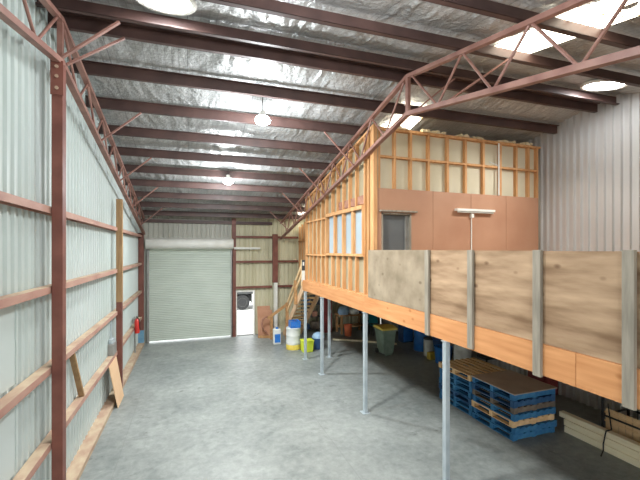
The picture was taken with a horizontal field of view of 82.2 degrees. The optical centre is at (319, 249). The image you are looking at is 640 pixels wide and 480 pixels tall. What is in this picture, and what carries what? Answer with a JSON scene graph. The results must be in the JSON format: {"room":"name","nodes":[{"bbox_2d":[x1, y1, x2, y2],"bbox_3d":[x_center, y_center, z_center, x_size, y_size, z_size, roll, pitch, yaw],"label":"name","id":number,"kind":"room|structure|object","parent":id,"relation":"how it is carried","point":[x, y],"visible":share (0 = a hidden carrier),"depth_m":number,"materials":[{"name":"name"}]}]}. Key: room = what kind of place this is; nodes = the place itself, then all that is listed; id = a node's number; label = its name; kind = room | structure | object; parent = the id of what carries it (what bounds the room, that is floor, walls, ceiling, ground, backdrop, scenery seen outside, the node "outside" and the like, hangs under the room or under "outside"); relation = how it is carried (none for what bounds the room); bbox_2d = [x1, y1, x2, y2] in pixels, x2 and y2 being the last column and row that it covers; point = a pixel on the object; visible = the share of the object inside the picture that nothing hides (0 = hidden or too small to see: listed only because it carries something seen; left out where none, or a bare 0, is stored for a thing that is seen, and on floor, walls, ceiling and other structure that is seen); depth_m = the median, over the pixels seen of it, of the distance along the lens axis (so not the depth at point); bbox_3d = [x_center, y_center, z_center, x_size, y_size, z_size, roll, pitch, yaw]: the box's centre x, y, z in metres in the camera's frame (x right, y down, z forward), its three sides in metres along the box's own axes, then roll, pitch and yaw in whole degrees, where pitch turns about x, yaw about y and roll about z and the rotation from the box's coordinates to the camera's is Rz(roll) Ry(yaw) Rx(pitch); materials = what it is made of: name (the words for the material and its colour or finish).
{"room":"warehouse interior","nodes":[
{"label":"warehouse interior","id":0,"kind":"room"},
{"bbox_2d":[0,0,138,479],"bbox_3d":[-4.184,0.105,5.652,0.053,7.789,21.450,0,0,-20],"label":"wall","id":1,"kind":"structure","parent":0,"point":[92,191],"depth_m":5.46,"materials":[{"name":"metal"}]},
{"bbox_2d":[0,367,50,418],"bbox_3d":[-2.248,1.750,0.440,0.144,0.100,10.330,0,0,-20],"label":"wall girt","id":2,"kind":"object","parent":1,"relation":"attached to","point":[12,398],"depth_m":4.50,"materials":[{"name":"wood"}]},
{"bbox_2d":[0,286,50,308],"bbox_3d":[-2.248,0.580,0.440,0.144,0.100,10.330,0,0,-20],"label":"beam","id":3,"kind":"structure","parent":1,"relation":"attached to","point":[8,300],"depth_m":4.47,"materials":[{"name":"metal"}]},
{"bbox_2d":[0,191,50,213],"bbox_3d":[-2.248,-0.580,0.440,0.144,0.100,10.330,0,0,-20],"label":"beam","id":4,"kind":"structure","parent":1,"relation":"attached to","point":[8,199],"depth_m":4.50,"materials":[{"name":"metal"}]},
{"bbox_2d":[12,443,50,479],"bbox_3d":[-2.248,2.850,0.440,0.144,0.100,10.330,0,0,-20],"label":"wall girt","id":5,"kind":"object","parent":1,"relation":"attached to","point":[35,460],"depth_m":4.85,"materials":[{"name":"wood"}]},
{"bbox_2d":[40,352,116,448],"bbox_3d":[-4.847,2.850,7.778,0.144,0.100,5.220,0,0,-20],"label":"wall girt","id":6,"kind":"object","parent":1,"relation":"attached to","point":[71,411],"depth_m":7.09,"materials":[{"name":"wood"}]},
{"bbox_2d":[69,353,84,396],"bbox_3d":[-4.490,2.305,6.775,0.092,1.016,0.579,0,0,-16],"label":"timber offcut","id":7,"kind":"object","parent":6,"relation":"on","point":[73,360],"visible":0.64,"depth_m":6.76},
{"bbox_2d":[108,320,116,355],"bbox_3d":[-5.590,2.300,9.881,0.140,1.000,0.400,0,0,-20],"label":"junction box","id":8,"kind":"object","parent":6,"relation":"on","point":[112,346],"visible":0.97,"depth_m":9.77,"materials":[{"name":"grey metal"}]},
{"bbox_2d":[40,311,116,373],"bbox_3d":[-4.847,1.750,7.778,0.144,0.100,5.220,0,0,-20],"label":"wall girt","id":9,"kind":"object","parent":1,"relation":"attached to","point":[85,337],"depth_m":7.21,"materials":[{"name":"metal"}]},
{"bbox_2d":[40,207,116,230],"bbox_3d":[-4.847,-0.580,7.778,0.144,0.100,5.220,0,0,-20],"label":"beam","id":10,"kind":"structure","parent":1,"relation":"attached to","point":[69,216],"depth_m":7.22,"materials":[{"name":"wood"}]},
{"bbox_2d":[41,269,116,292],"bbox_3d":[-4.847,0.580,7.778,0.144,0.100,5.220,0,0,-20],"label":"beam","id":11,"kind":"structure","parent":1,"relation":"attached to","point":[79,280],"depth_m":7.18,"materials":[{"name":"wood"}]},
{"bbox_2d":[66,343,143,479],"bbox_3d":[-4.024,3.950,5.550,0.240,0.100,21.150,0,0,-20],"label":"baseboard","id":12,"kind":"structure","parent":1,"relation":"attached to","point":[77,466],"depth_m":7.92,"materials":[{"name":"wood"}]},
{"bbox_2d":[113,291,141,310],"bbox_3d":[-6.632,1.750,12.816,0.144,0.100,5.450,0,0,-20],"label":"beam","id":13,"kind":"structure","parent":1,"relation":"attached to","point":[129,300],"depth_m":12.65,"materials":[{"name":"wood"}]},
{"bbox_2d":[123,317,141,345],"bbox_3d":[-6.632,2.850,12.816,0.144,0.100,5.450,0,0,-20],"label":"wall girt","id":14,"kind":"object","parent":1,"relation":"attached to","point":[129,332],"depth_m":12.43,"materials":[{"name":"wood"}]},
{"bbox_2d":[139,215,380,342],"bbox_3d":[-2.277,1.200,17.722,11.702,5.600,0.036,0,0,-20],"label":"wall","id":15,"kind":"structure","parent":0,"point":[247,274],"depth_m":17.46,"materials":[{"name":"metal"}]},
{"bbox_2d":[145,238,233,343],"bbox_3d":[-5.680,1.742,16.169,3.610,4.515,0.565,0,0,-20],"label":"door","id":16,"kind":"structure","parent":15,"relation":"in","point":[190,281],"depth_m":16.27,"materials":[{"name":"grey metal"}]},
{"bbox_2d":[141,219,271,224],"bbox_3d":[-4.982,-1.260,16.641,5.680,0.140,0.120,0,0,-20],"label":"beam","id":17,"kind":"structure","parent":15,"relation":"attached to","point":[149,220],"depth_m":16.49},
{"bbox_2d":[236,290,254,335],"bbox_3d":[-3.526,2.945,17.263,0.900,2.110,0.200,0,0,-20],"label":"door","id":18,"kind":"structure","parent":15,"relation":"in","point":[253,291],"depth_m":17.28,"materials":[{"name":"white paint"}]},
{"bbox_2d":[298,123,377,296],"bbox_3d":[0.157,-0.935,13.423,0.980,4.230,9.500,0,0,-20],"label":"wall","id":19,"kind":"structure","parent":0,"point":[346,273],"depth_m":10.63,"materials":[{"name":"brown wood"}]},
{"bbox_2d":[325,204,363,256],"bbox_3d":[0.697,-0.495,10.670,0.160,1.330,2.770,0,0,-20],"label":"window","id":20,"kind":"structure","parent":19,"relation":"in","point":[344,229],"depth_m":10.60,"materials":[{"name":"brown wood"}]},
{"bbox_2d":[280,0,639,239],"bbox_3d":[1.633,-1.985,7.580,0.100,2.979,21.016,0,0,-20],"label":"roof truss","id":21,"kind":"object","parent":19,"relation":"attached to","point":[634,52],"visible":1,"depth_m":5.43,"materials":[{"name":"metal"}]},
{"bbox_2d":[200,0,639,86],"bbox_3d":[1.939,-3.309,5.832,11.660,0.200,0.150,0,0,-18],"label":"purlin","id":22,"kind":"object","parent":21,"relation":"on","point":[273,7],"visible":1,"depth_m":5.57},
{"bbox_2d":[450,59,507,98],"bbox_3d":[2.626,-2.842,6.245,1.070,0.689,0.050,0,0,14],"label":"brace","id":23,"kind":"object","parent":21,"relation":"attached to","point":[506,60],"visible":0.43,"depth_m":6.21,"materials":[{"name":"metal"}]},
{"bbox_2d":[421,0,639,48],"bbox_3d":[2.330,-3.075,4.729,11.660,0.200,0.150,0,0,-18],"label":"purlin","id":24,"kind":"object","parent":21,"relation":"on","point":[488,8],"visible":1,"depth_m":4.89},
{"bbox_2d":[55,0,639,218],"bbox_3d":[1.292,-2.633,7.645,11.905,2.268,21.552,0,0,-20],"label":"ceiling","id":25,"kind":"structure","parent":0,"point":[420,15],"depth_m":7.68,"materials":[{"name":"silver metal"}]},
{"bbox_2d":[136,0,196,15],"bbox_3d":[-2.200,-3.553,5.223,0.860,0.224,0.851,0,0,-20],"label":"roof light","id":26,"kind":"object","parent":25,"relation":"attached to","point":[170,7],"visible":1,"depth_m":5.31,"materials":[{"name":"white paint"}]},
{"bbox_2d":[142,0,191,12],"bbox_3d":[-2.200,-3.549,5.223,0.720,0.167,0.706,0,0,-20],"label":"diffuser","id":27,"kind":"object","parent":26,"relation":"attached to","point":[163,6],"depth_m":5.30,"materials":[{"name":"white"}]},
{"bbox_2d":[255,97,269,125],"bbox_3d":[-1.257,-3.065,8.042,0.340,0.650,0.340,0,0,-20],"label":"lamp","id":28,"kind":"object","parent":25,"relation":"hanging from","point":[262,119],"visible":0.98,"depth_m":7.95,"materials":[{"name":"white glass"}]},
{"bbox_2d":[400,116,422,129],"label":"roof light","id":29,"kind":"object","parent":25,"relation":"attached to","point":[410,122],"depth_m":9.52,"materials":[{"name":"white"}]},
{"bbox_2d":[495,29,552,53],"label":"roof light","id":30,"kind":"object","parent":25,"relation":"attached to","point":[533,41],"depth_m":5.97,"materials":[{"name":"white"}]},
{"bbox_2d":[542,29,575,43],"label":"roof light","id":31,"kind":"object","parent":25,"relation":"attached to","point":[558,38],"depth_m":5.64,"materials":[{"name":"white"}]},
{"bbox_2d":[560,0,622,28],"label":"roof light","id":32,"kind":"object","parent":25,"relation":"attached to","point":[599,15],"depth_m":4.89,"materials":[{"name":"white"}]},
{"bbox_2d":[580,79,627,90],"bbox_3d":[6.128,-3.558,7.918,0.860,0.224,0.851,0,0,-20],"label":"ceiling lamp","id":33,"kind":"object","parent":25,"relation":"attached to","point":[593,85],"visible":0.83,"depth_m":7.86,"materials":[{"name":"white paint"}]},
{"bbox_2d":[584,82,623,89],"bbox_3d":[6.128,-3.553,7.918,0.720,0.167,0.706,0,0,-20],"label":"diffuser","id":34,"kind":"object","parent":33,"relation":"attached to","point":[597,85],"depth_m":7.87,"materials":[{"name":"white"}]},
{"bbox_2d":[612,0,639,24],"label":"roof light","id":35,"kind":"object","parent":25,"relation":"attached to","point":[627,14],"depth_m":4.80,"materials":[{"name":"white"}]},
{"bbox_2d":[79,325,639,479],"bbox_3d":[1.288,4.100,7.654,11.900,0.200,21.570,0,0,-20],"label":"floor","id":36,"kind":"structure","parent":0,"point":[246,407],"depth_m":8.36,"materials":[{"name":"concrete"}]},
{"bbox_2d":[50,59,65,479],"bbox_3d":[-3.841,0.625,5.392,0.160,6.750,0.190,0,0,-20],"label":"steel column","id":37,"kind":"structure","parent":36,"relation":"on","point":[57,69],"depth_m":5.34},
{"bbox_2d":[0,0,144,234],"bbox_3d":[-3.903,-2.062,5.566,0.100,2.824,20.916,0,0,-20],"label":"roof truss","id":38,"kind":"object","parent":37,"relation":"on","point":[63,33],"visible":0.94,"depth_m":6.18,"materials":[{"name":"metal"}]},
{"bbox_2d":[61,20,120,58],"bbox_3d":[-3.401,-3.129,5.452,0.796,0.641,0.050,0,0,-11],"label":"brace","id":39,"kind":"object","parent":38,"relation":"attached to","point":[105,30],"visible":1,"depth_m":5.44,"materials":[{"name":"metal"}]},
{"bbox_2d":[66,37,124,65],"bbox_3d":[-3.511,-3.125,5.763,0.796,0.634,0.050,0,0,-28],"label":"brace","id":40,"kind":"object","parent":38,"relation":"attached to","point":[97,50],"visible":1,"depth_m":5.74,"materials":[{"name":"metal"}]},
{"bbox_2d":[101,112,141,140],"bbox_3d":[-4.263,-2.655,7.886,0.790,0.700,0.050,0,0,-17],"label":"brace","id":41,"kind":"object","parent":38,"relation":"attached to","point":[140,113],"visible":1,"depth_m":7.87,"materials":[{"name":"metal"}]},
{"bbox_2d":[128,190,305,203],"bbox_3d":[-1.216,-1.991,14.739,11.660,0.200,0.150,0,0,-18],"label":"purlin","id":42,"kind":"object","parent":38,"relation":"on","point":[173,195],"visible":0.61,"depth_m":13.84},
{"bbox_2d":[133,201,304,211],"bbox_3d":[-1.590,-1.767,15.795,11.660,0.200,0.150,0,0,-18],"label":"purlin","id":43,"kind":"object","parent":38,"relation":"on","point":[142,203],"visible":0.5,"depth_m":14.94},
{"bbox_2d":[124,179,314,193],"bbox_3d":[-0.842,-2.215,13.684,11.660,0.200,0.150,0,0,-18],"label":"purlin","id":44,"kind":"object","parent":38,"relation":"on","point":[135,182],"visible":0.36,"depth_m":12.77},
{"bbox_2d":[117,164,324,182],"bbox_3d":[-0.468,-2.439,12.628,11.660,0.200,0.150,0,0,-18],"label":"purlin","id":45,"kind":"object","parent":38,"relation":"on","point":[144,168],"visible":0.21,"depth_m":11.69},
{"bbox_2d":[137,210,304,218],"bbox_3d":[-1.964,-1.543,16.851,11.660,0.200,0.150,0,0,-18],"label":"purlin","id":46,"kind":"object","parent":38,"relation":"on","point":[146,212],"visible":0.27,"depth_m":16.00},
{"bbox_2d":[108,146,336,169],"bbox_3d":[-0.094,-2.663,11.572,11.660,0.200,0.150,0,0,-18],"label":"purlin","id":47,"kind":"object","parent":38,"relation":"on","point":[123,151],"visible":0.54,"depth_m":10.63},
{"bbox_2d":[99,124,351,154],"bbox_3d":[0.280,-2.887,10.517,11.660,0.200,0.150,0,0,-18],"label":"purlin","id":48,"kind":"object","parent":38,"relation":"on","point":[126,130],"visible":0.62,"depth_m":9.59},
{"bbox_2d":[85,95,515,143],"bbox_3d":[0.653,-3.111,9.461,11.660,0.200,0.150,0,0,-18],"label":"purlin","id":49,"kind":"object","parent":38,"relation":"on","point":[105,103],"visible":0.62,"depth_m":8.47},
{"bbox_2d":[70,58,559,133],"bbox_3d":[1.028,-3.335,8.405,11.660,0.200,0.150,0,0,-18],"label":"purlin","id":50,"kind":"object","parent":38,"relation":"on","point":[94,68],"visible":0.88,"depth_m":7.82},
{"bbox_2d":[46,9,599,112],"bbox_3d":[1.385,-3.549,7.397,11.660,0.200,0.150,0,0,-18],"label":"purlin","id":51,"kind":"object","parent":38,"relation":"on","point":[75,22],"visible":0.8,"depth_m":6.73,"materials":[{"name":"metal"}]},
{"bbox_2d":[35,0,619,104],"bbox_3d":[1.528,-3.555,6.991,11.660,0.200,0.150,0,0,-18],"label":"purlin","id":52,"kind":"object","parent":38,"relation":"on","point":[81,7],"visible":1,"depth_m":6.27,"materials":[{"name":"metal"}]},
{"bbox_2d":[109,356,123,407],"bbox_3d":[-5.294,3.440,9.556,0.180,1.120,1.050,0,0,-20],"label":"plywood offcut","id":53,"kind":"object","parent":36,"relation":"on","point":[113,368],"visible":1,"depth_m":9.52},
{"bbox_2d":[116,199,122,387],"bbox_3d":[-5.616,1.290,10.283,0.150,5.420,0.155,0,0,-20],"label":"steel column","id":54,"kind":"structure","parent":36,"relation":"on","point":[119,202],"depth_m":10.22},
{"bbox_2d":[138,233,143,342],"bbox_3d":[-7.547,1.640,15.489,0.215,4.720,0.200,0,0,-20],"label":"steel column","id":55,"kind":"structure","parent":36,"relation":"on","point":[140,239],"depth_m":15.42,"materials":[{"name":"brown metal"}]},
{"bbox_2d":[232,218,235,336],"bbox_3d":[-3.986,1.275,16.973,0.180,5.450,0.160,0,0,-20],"label":"steel column","id":56,"kind":"structure","parent":36,"relation":"on","point":[233,219],"depth_m":16.91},
{"bbox_2d":[257,306,269,335],"bbox_3d":[-2.631,3.325,17.252,0.600,1.350,0.260,0,0,-20],"label":"sheet","id":57,"kind":"object","parent":36,"relation":"on","point":[259,308],"visible":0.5,"depth_m":17.23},
{"bbox_2d":[260,310,271,334],"bbox_3d":[-2.507,3.425,17.232,0.580,1.150,0.260,0,0,-20],"label":"sheet","id":58,"kind":"object","parent":36,"relation":"on","point":[266,323],"visible":0.57,"depth_m":17.22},
{"bbox_2d":[272,234,277,328],"bbox_3d":[-2.142,1.625,17.488,0.240,4.750,0.200,0,0,-20],"label":"steel column","id":59,"kind":"structure","parent":36,"relation":"on","point":[274,236],"depth_m":17.42,"materials":[{"name":"metal"}]},
{"bbox_2d":[273,327,280,344],"bbox_3d":[-1.827,3.640,15.580,0.320,0.720,0.248,0,0,-20],"label":"jug","id":60,"kind":"object","parent":36,"relation":"on","point":[276,331],"visible":1,"depth_m":15.47,"materials":[{"name":"white plastic"}]},
{"bbox_2d":[267,260,319,339],"bbox_3d":[-1.210,2.188,15.728,1.718,3.624,3.540,0,0,-20],"label":"staircase","id":61,"kind":"structure","parent":36,"relation":"on","point":[299,297],"depth_m":15.79,"materials":[{"name":"brown wood"}]},
{"bbox_2d":[286,327,300,350],"bbox_3d":[-1.074,3.560,14.833,0.597,0.880,0.593,0,0,-20],"label":"drum","id":62,"kind":"object","parent":36,"relation":"on","point":[293,335],"visible":0.86,"depth_m":14.58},
{"bbox_2d":[302,292,308,359],"bbox_3d":[-0.536,2.766,13.464,0.200,2.468,0.200,0,0,-20],"label":"steel post","id":63,"kind":"object","parent":36,"relation":"on","point":[305,293],"visible":1,"depth_m":13.42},
{"bbox_2d":[300,338,313,352],"bbox_3d":[-0.516,3.770,14.484,0.480,0.460,0.410,0,0,-20],"label":"tub","id":64,"kind":"object","parent":36,"relation":"on","point":[310,342],"visible":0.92,"depth_m":14.35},
{"bbox_2d":[312,332,324,349],"bbox_3d":[-0.070,3.670,14.934,0.520,0.660,0.507,0,0,-20],"label":"waste bin","id":65,"kind":"object","parent":36,"relation":"on","point":[316,336],"visible":0.73,"depth_m":14.73,"materials":[{"name":"blue plastic"}]},
{"bbox_2d":[318,297,325,374],"bbox_3d":[0.064,2.766,11.830,0.200,2.468,0.200,0,0,-20],"label":"steel post","id":66,"kind":"object","parent":36,"relation":"on","point":[321,298],"visible":1,"depth_m":11.80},
{"bbox_2d":[324,298,331,332],"bbox_3d":[0.321,3.025,17.963,0.400,1.950,0.550,0,0,-20],"label":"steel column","id":67,"kind":"structure","parent":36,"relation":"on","point":[325,299],"depth_m":17.70,"materials":[{"name":"metal"}]},
{"bbox_2d":[326,299,332,357],"bbox_3d":[0.345,2.685,13.701,0.200,2.630,0.200,0,0,-20],"label":"steel post","id":68,"kind":"object","parent":36,"relation":"on","point":[329,301],"visible":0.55,"depth_m":13.66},
{"bbox_2d":[334,312,362,333],"bbox_3d":[1.499,3.550,17.930,1.400,0.900,0.800,0,0,-20],"label":"workbench","id":69,"kind":"object","parent":36,"relation":"on","point":[358,324],"visible":0.64,"depth_m":17.79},
{"bbox_2d":[336,323,362,327],"bbox_3d":[1.499,3.680,17.930,1.300,0.040,0.600,0,0,-20],"label":"shelf","id":70,"kind":"object","parent":69,"relation":"attached to","point":[353,324],"depth_m":17.81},
{"bbox_2d":[360,312,370,414],"bbox_3d":[1.115,2.766,9.041,0.200,2.468,0.200,0,0,-20],"label":"steel post","id":71,"kind":"object","parent":36,"relation":"on","point":[364,411],"visible":0.88,"depth_m":9.00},
{"bbox_2d":[373,324,397,355],"bbox_3d":[2.506,3.450,14.189,0.660,1.100,0.824,0,0,-20],"label":"wheelie bin","id":72,"kind":"object","parent":36,"relation":"on","point":[385,333],"visible":1,"depth_m":13.92,"materials":[{"name":"green plastic"}]},
{"bbox_2d":[398,324,412,342],"bbox_3d":[3.751,3.450,16.067,0.500,1.100,0.415,0,0,-20],"label":"tub","id":73,"kind":"object","parent":36,"relation":"on","point":[405,334],"visible":0.56,"depth_m":15.89,"materials":[{"name":"blue plastic"}]},
{"bbox_2d":[413,330,428,351],"bbox_3d":[4.046,3.550,14.694,0.597,0.900,0.593,0,0,-20],"label":"drum","id":74,"kind":"object","parent":36,"relation":"on","point":[418,336],"visible":0.56,"depth_m":14.45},
{"bbox_2d":[423,336,433,355],"bbox_3d":[4.136,3.665,13.931,0.410,0.670,0.410,0,0,-20],"label":"pail","id":75,"kind":"object","parent":36,"relation":"on","point":[428,341],"visible":0.63,"depth_m":13.77,"materials":[{"name":"white plastic"}]},
{"bbox_2d":[432,336,452,363],"bbox_3d":[4.379,3.525,13.094,0.640,0.950,0.700,0,0,-20],"label":"tub","id":76,"kind":"object","parent":36,"relation":"on","point":[437,343],"visible":0.45,"depth_m":12.99,"materials":[{"name":"blue plastic"}]},
{"bbox_2d":[441,340,449,479],"bbox_3d":[2.127,2.766,6.185,0.200,2.468,0.200,0,0,-20],"label":"steel post","id":77,"kind":"object","parent":36,"relation":"on","point":[445,345],"visible":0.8,"depth_m":6.15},
{"bbox_2d":[439,392,471,415],"bbox_3d":[3.998,3.930,9.585,1.190,0.140,1.190,0,0,-20],"label":"pallet","id":78,"kind":"object","parent":36,"relation":"on","point":[457,405],"visible":0.19,"depth_m":9.34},
{"bbox_2d":[440,389,479,410],"bbox_3d":[4.003,3.790,9.563,1.190,0.140,1.190,0,0,-19],"label":"pallet","id":79,"kind":"object","parent":78,"relation":"on","point":[454,398],"visible":0.16,"depth_m":9.24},
{"bbox_2d":[439,382,472,404],"bbox_3d":[3.972,3.650,9.554,1.190,0.140,1.190,0,0,-20],"label":"pallet","id":80,"kind":"object","parent":79,"relation":"on","point":[454,393],"visible":0.21,"depth_m":9.27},
{"bbox_2d":[439,377,472,398],"bbox_3d":[3.985,3.510,9.575,1.190,0.140,1.190,0,0,-19],"label":"pallet","id":81,"kind":"object","parent":80,"relation":"on","point":[454,387],"visible":0.2,"depth_m":9.29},
{"bbox_2d":[440,373,471,392],"bbox_3d":[4.008,3.370,9.572,1.190,0.140,1.190,0,0,-20],"label":"pallet","id":82,"kind":"object","parent":81,"relation":"on","point":[455,382],"visible":0.2,"depth_m":9.28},
{"bbox_2d":[440,364,488,387],"bbox_3d":[3.993,3.230,9.556,1.190,0.140,1.190,0,0,-19],"label":"pallet","id":83,"kind":"object","parent":82,"relation":"on","point":[454,376],"visible":0.23,"depth_m":9.32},
{"bbox_2d":[439,357,505,381],"bbox_3d":[3.967,3.090,9.569,1.190,0.140,1.190,0,0,-20],"label":"pallet","id":84,"kind":"object","parent":83,"relation":"on","point":[459,367],"visible":0.72,"depth_m":9.48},
{"bbox_2d":[454,344,470,359],"bbox_3d":[4.870,3.540,12.546,0.577,0.920,0.573,0,0,-20],"label":"drum","id":85,"kind":"object","parent":36,"relation":"on","point":[460,352],"visible":0.36,"depth_m":12.32,"materials":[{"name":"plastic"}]},
{"bbox_2d":[472,410,554,441],"bbox_3d":[4.396,3.930,8.421,1.190,0.140,1.190,0,0,-20],"label":"pallet","id":86,"kind":"object","parent":36,"relation":"on","point":[476,416],"visible":0.46,"depth_m":7.98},
{"bbox_2d":[474,405,556,434],"bbox_3d":[4.426,3.790,8.396,1.190,0.140,1.190,0,0,-19],"label":"pallet","id":87,"kind":"object","parent":86,"relation":"on","point":[548,423],"visible":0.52,"depth_m":7.92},
{"bbox_2d":[471,400,553,427],"bbox_3d":[4.382,3.650,8.413,1.190,0.140,1.190,0,0,-19],"label":"pallet","id":88,"kind":"object","parent":87,"relation":"on","point":[490,412],"visible":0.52,"depth_m":7.97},
{"bbox_2d":[473,392,555,421],"bbox_3d":[4.402,3.510,8.395,1.190,0.140,1.190,0,0,-20],"label":"pallet","id":89,"kind":"object","parent":88,"relation":"on","point":[548,410],"visible":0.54,"depth_m":7.95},
{"bbox_2d":[472,388,554,414],"bbox_3d":[4.408,3.370,8.426,1.190,0.140,1.190,0,0,-20],"label":"pallet","id":90,"kind":"object","parent":89,"relation":"on","point":[475,392],"visible":0.47,"depth_m":7.98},
{"bbox_2d":[472,382,554,408],"bbox_3d":[4.388,3.230,8.390,1.190,0.140,1.190,0,0,-19],"label":"pallet","id":91,"kind":"object","parent":90,"relation":"on","point":[545,398],"visible":0.54,"depth_m":7.93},
{"bbox_2d":[472,377,554,400],"bbox_3d":[4.402,3.090,8.414,1.190,0.140,1.190,0,0,-19],"label":"pallet","id":92,"kind":"object","parent":91,"relation":"on","point":[511,397],"visible":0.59,"depth_m":7.94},
{"bbox_2d":[471,370,556,395],"bbox_3d":[4.397,3.009,8.400,1.220,0.018,1.260,0,0,-20],"label":"sheet","id":93,"kind":"object","parent":92,"relation":"on","point":[514,383],"visible":1,"depth_m":8.31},
{"bbox_2d":[528,370,557,394],"bbox_3d":[6.279,3.690,10.367,0.400,0.620,0.650,0,0,-20],"label":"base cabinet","id":94,"kind":"object","parent":36,"relation":"on","point":[544,379],"visible":0.12,"depth_m":10.10,"materials":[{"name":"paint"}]},
{"bbox_2d":[564,426,639,467],"bbox_3d":[6.161,3.936,6.118,0.180,0.128,4.220,0,0,-20],"label":"timber beam","id":95,"kind":"structure","parent":36,"relation":"on","point":[579,435],"depth_m":7.29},
{"bbox_2d":[564,419,639,459],"bbox_3d":[6.182,3.807,6.147,0.160,0.126,4.260,0,0,-20],"label":"timber beam","id":96,"kind":"structure","parent":95,"relation":"on","point":[590,433],"depth_m":7.35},
{"bbox_2d":[559,410,639,451],"bbox_3d":[6.187,3.686,6.223,0.140,0.112,4.400,0,0,-20],"label":"timber beam","id":97,"kind":"structure","parent":96,"relation":"on","point":[630,443],"depth_m":7.45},
{"bbox_2d":[601,396,639,442],"bbox_3d":[6.797,3.525,6.837,0.860,0.950,2.390,0,0,-20],"label":"wooden crate","id":98,"kind":"object","parent":36,"relation":"on","point":[627,426],"visible":0.56,"depth_m":7.52,"materials":[{"name":"brown wood"}]},
{"bbox_2d":[377,126,540,250],"bbox_3d":[3.864,-0.905,9.786,5.340,4.170,0.172,0,0,-20],"label":"wall","id":99,"kind":"structure","parent":0,"point":[433,175],"depth_m":9.73,"materials":[{"name":"brown wood"}]},
{"bbox_2d":[379,210,417,249],"bbox_3d":[1.912,0.105,9.069,1.040,2.150,0.220,0,0,-20],"label":"door","id":100,"kind":"structure","parent":99,"relation":"in","point":[395,229],"depth_m":9.11,"materials":[{"name":"grey metal"}]},
{"bbox_2d":[455,208,494,249],"bbox_3d":[4.129,0.050,9.759,1.240,2.260,0.120,0,0,-20],"label":"light","id":101,"kind":"object","parent":99,"relation":"attached to","point":[459,210],"visible":0.8,"depth_m":9.73,"materials":[{"name":"white paint"}]},
{"bbox_2d":[381,92,639,419],"bbox_3d":[6.850,0.103,9.562,0.066,7.794,21.453,0,0,-20],"label":"wall","id":102,"kind":"structure","parent":0,"point":[589,170],"depth_m":9.38,"materials":[{"name":"metal"}]},
{"bbox_3d":[3.738,1.275,10.023,5.480,0.190,18.400,0,0,-20],"label":"floor","id":103,"kind":"structure","parent":0,"visible":0},
{"bbox_2d":[302,280,366,311],"bbox_3d":[0.246,1.340,11.547,0.075,0.380,5.295,0,0,-20],"label":"fascia board","id":104,"kind":"object","parent":103,"relation":"attached to","point":[356,301],"visible":0.89,"depth_m":10.70,"materials":[{"name":"orange wood"}]},
{"bbox_2d":[365,297,576,386],"bbox_3d":[2.007,1.340,6.575,0.075,0.380,5.245,0,0,-20],"label":"fascia board","id":105,"kind":"object","parent":103,"relation":"attached to","point":[559,364],"visible":0.8,"depth_m":5.26,"materials":[{"name":"orange wood"}]},
{"bbox_2d":[368,250,424,311],"bbox_3d":[1.569,0.570,7.759,0.020,1.140,2.380,0,0,-20],"label":"balustrade panel","id":106,"kind":"object","parent":105,"relation":"on","point":[397,277],"visible":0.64,"depth_m":7.58,"materials":[{"name":"grey wood"}]},
{"bbox_2d":[425,250,429,335],"bbox_3d":[1.932,0.765,6.604,0.043,1.530,0.110,0,0,-20],"label":"batten","id":107,"kind":"object","parent":105,"relation":"attached to","point":[427,252],"visible":1,"depth_m":6.57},
{"bbox_2d":[430,250,466,322],"bbox_3d":[2.144,0.572,6.136,0.020,1.136,1.055,0,0,-20],"label":"balustrade panel","id":108,"kind":"object","parent":105,"relation":"on","point":[448,268],"visible":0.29,"depth_m":6.09,"materials":[{"name":"brown wood"}]},
{"bbox_2d":[467,250,473,348],"bbox_3d":[2.293,0.750,5.586,0.043,1.500,0.110,0,0,-20],"label":"batten","id":109,"kind":"object","parent":105,"relation":"attached to","point":[470,253],"visible":1,"depth_m":5.56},
{"bbox_2d":[474,251,531,339],"bbox_3d":[2.515,0.574,5.089,0.020,1.132,1.155,0,0,-20],"label":"balustrade panel","id":110,"kind":"object","parent":105,"relation":"on","point":[502,279],"visible":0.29,"depth_m":5.03,"materials":[{"name":"brown wood"}]},
{"bbox_2d":[532,250,542,377],"bbox_3d":[2.674,0.775,4.512,0.043,1.550,0.110,0,0,-20],"label":"batten","id":111,"kind":"object","parent":110,"relation":"attached to","point":[537,255],"visible":1,"depth_m":4.49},
{"bbox_2d":[576,353,639,409],"bbox_3d":[3.536,1.340,2.260,0.075,0.380,3.900,0,0,-20],"label":"fascia board","id":112,"kind":"object","parent":103,"relation":"attached to","point":[601,377],"visible":0.84,"depth_m":3.83,"materials":[{"name":"orange wood"}]},
{"bbox_2d":[543,251,621,363],"bbox_3d":[2.879,0.576,4.062,0.020,1.128,1.015,0,0,-20],"label":"balustrade panel","id":113,"kind":"object","parent":112,"relation":"on","point":[582,290],"visible":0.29,"depth_m":4.00,"materials":[{"name":"brown wood"}]},
{"bbox_2d":[622,250,636,410],"bbox_3d":[3.007,0.770,3.569,0.043,1.540,0.110,0,0,-20],"label":"batten","id":114,"kind":"object","parent":112,"relation":"attached to","point":[629,257],"visible":1,"depth_m":3.55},
{"bbox_2d":[637,252,639,368],"bbox_3d":[3.243,0.578,3.034,0.020,1.124,1.155,0,0,-20],"label":"balustrade panel","id":115,"kind":"object","parent":112,"relation":"on","point":[638,253],"visible":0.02,"depth_m":3.52,"materials":[{"name":"brown wood"}]},
{"label":"outside","id":116,"kind":"structure","parent":0,"visible":0},
{"bbox_2d":[150,301,252,341],"bbox_3d":[1.374,4.135,11.096,50.000,0.230,100.000,0,0,-20],"label":"ground","id":117,"kind":"structure","parent":116,"point":[244,317],"depth_m":20.64,"materials":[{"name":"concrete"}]},
{"bbox_2d":[237,292,252,309],"bbox_3d":[-3.214,2.550,26.445,7.600,2.900,2.300,0,0,-20],"label":"truck","id":118,"kind":"object","parent":117,"relation":"on","point":[243,298],"visible":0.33,"depth_m":24.58,"materials":[{"name":"metal"}]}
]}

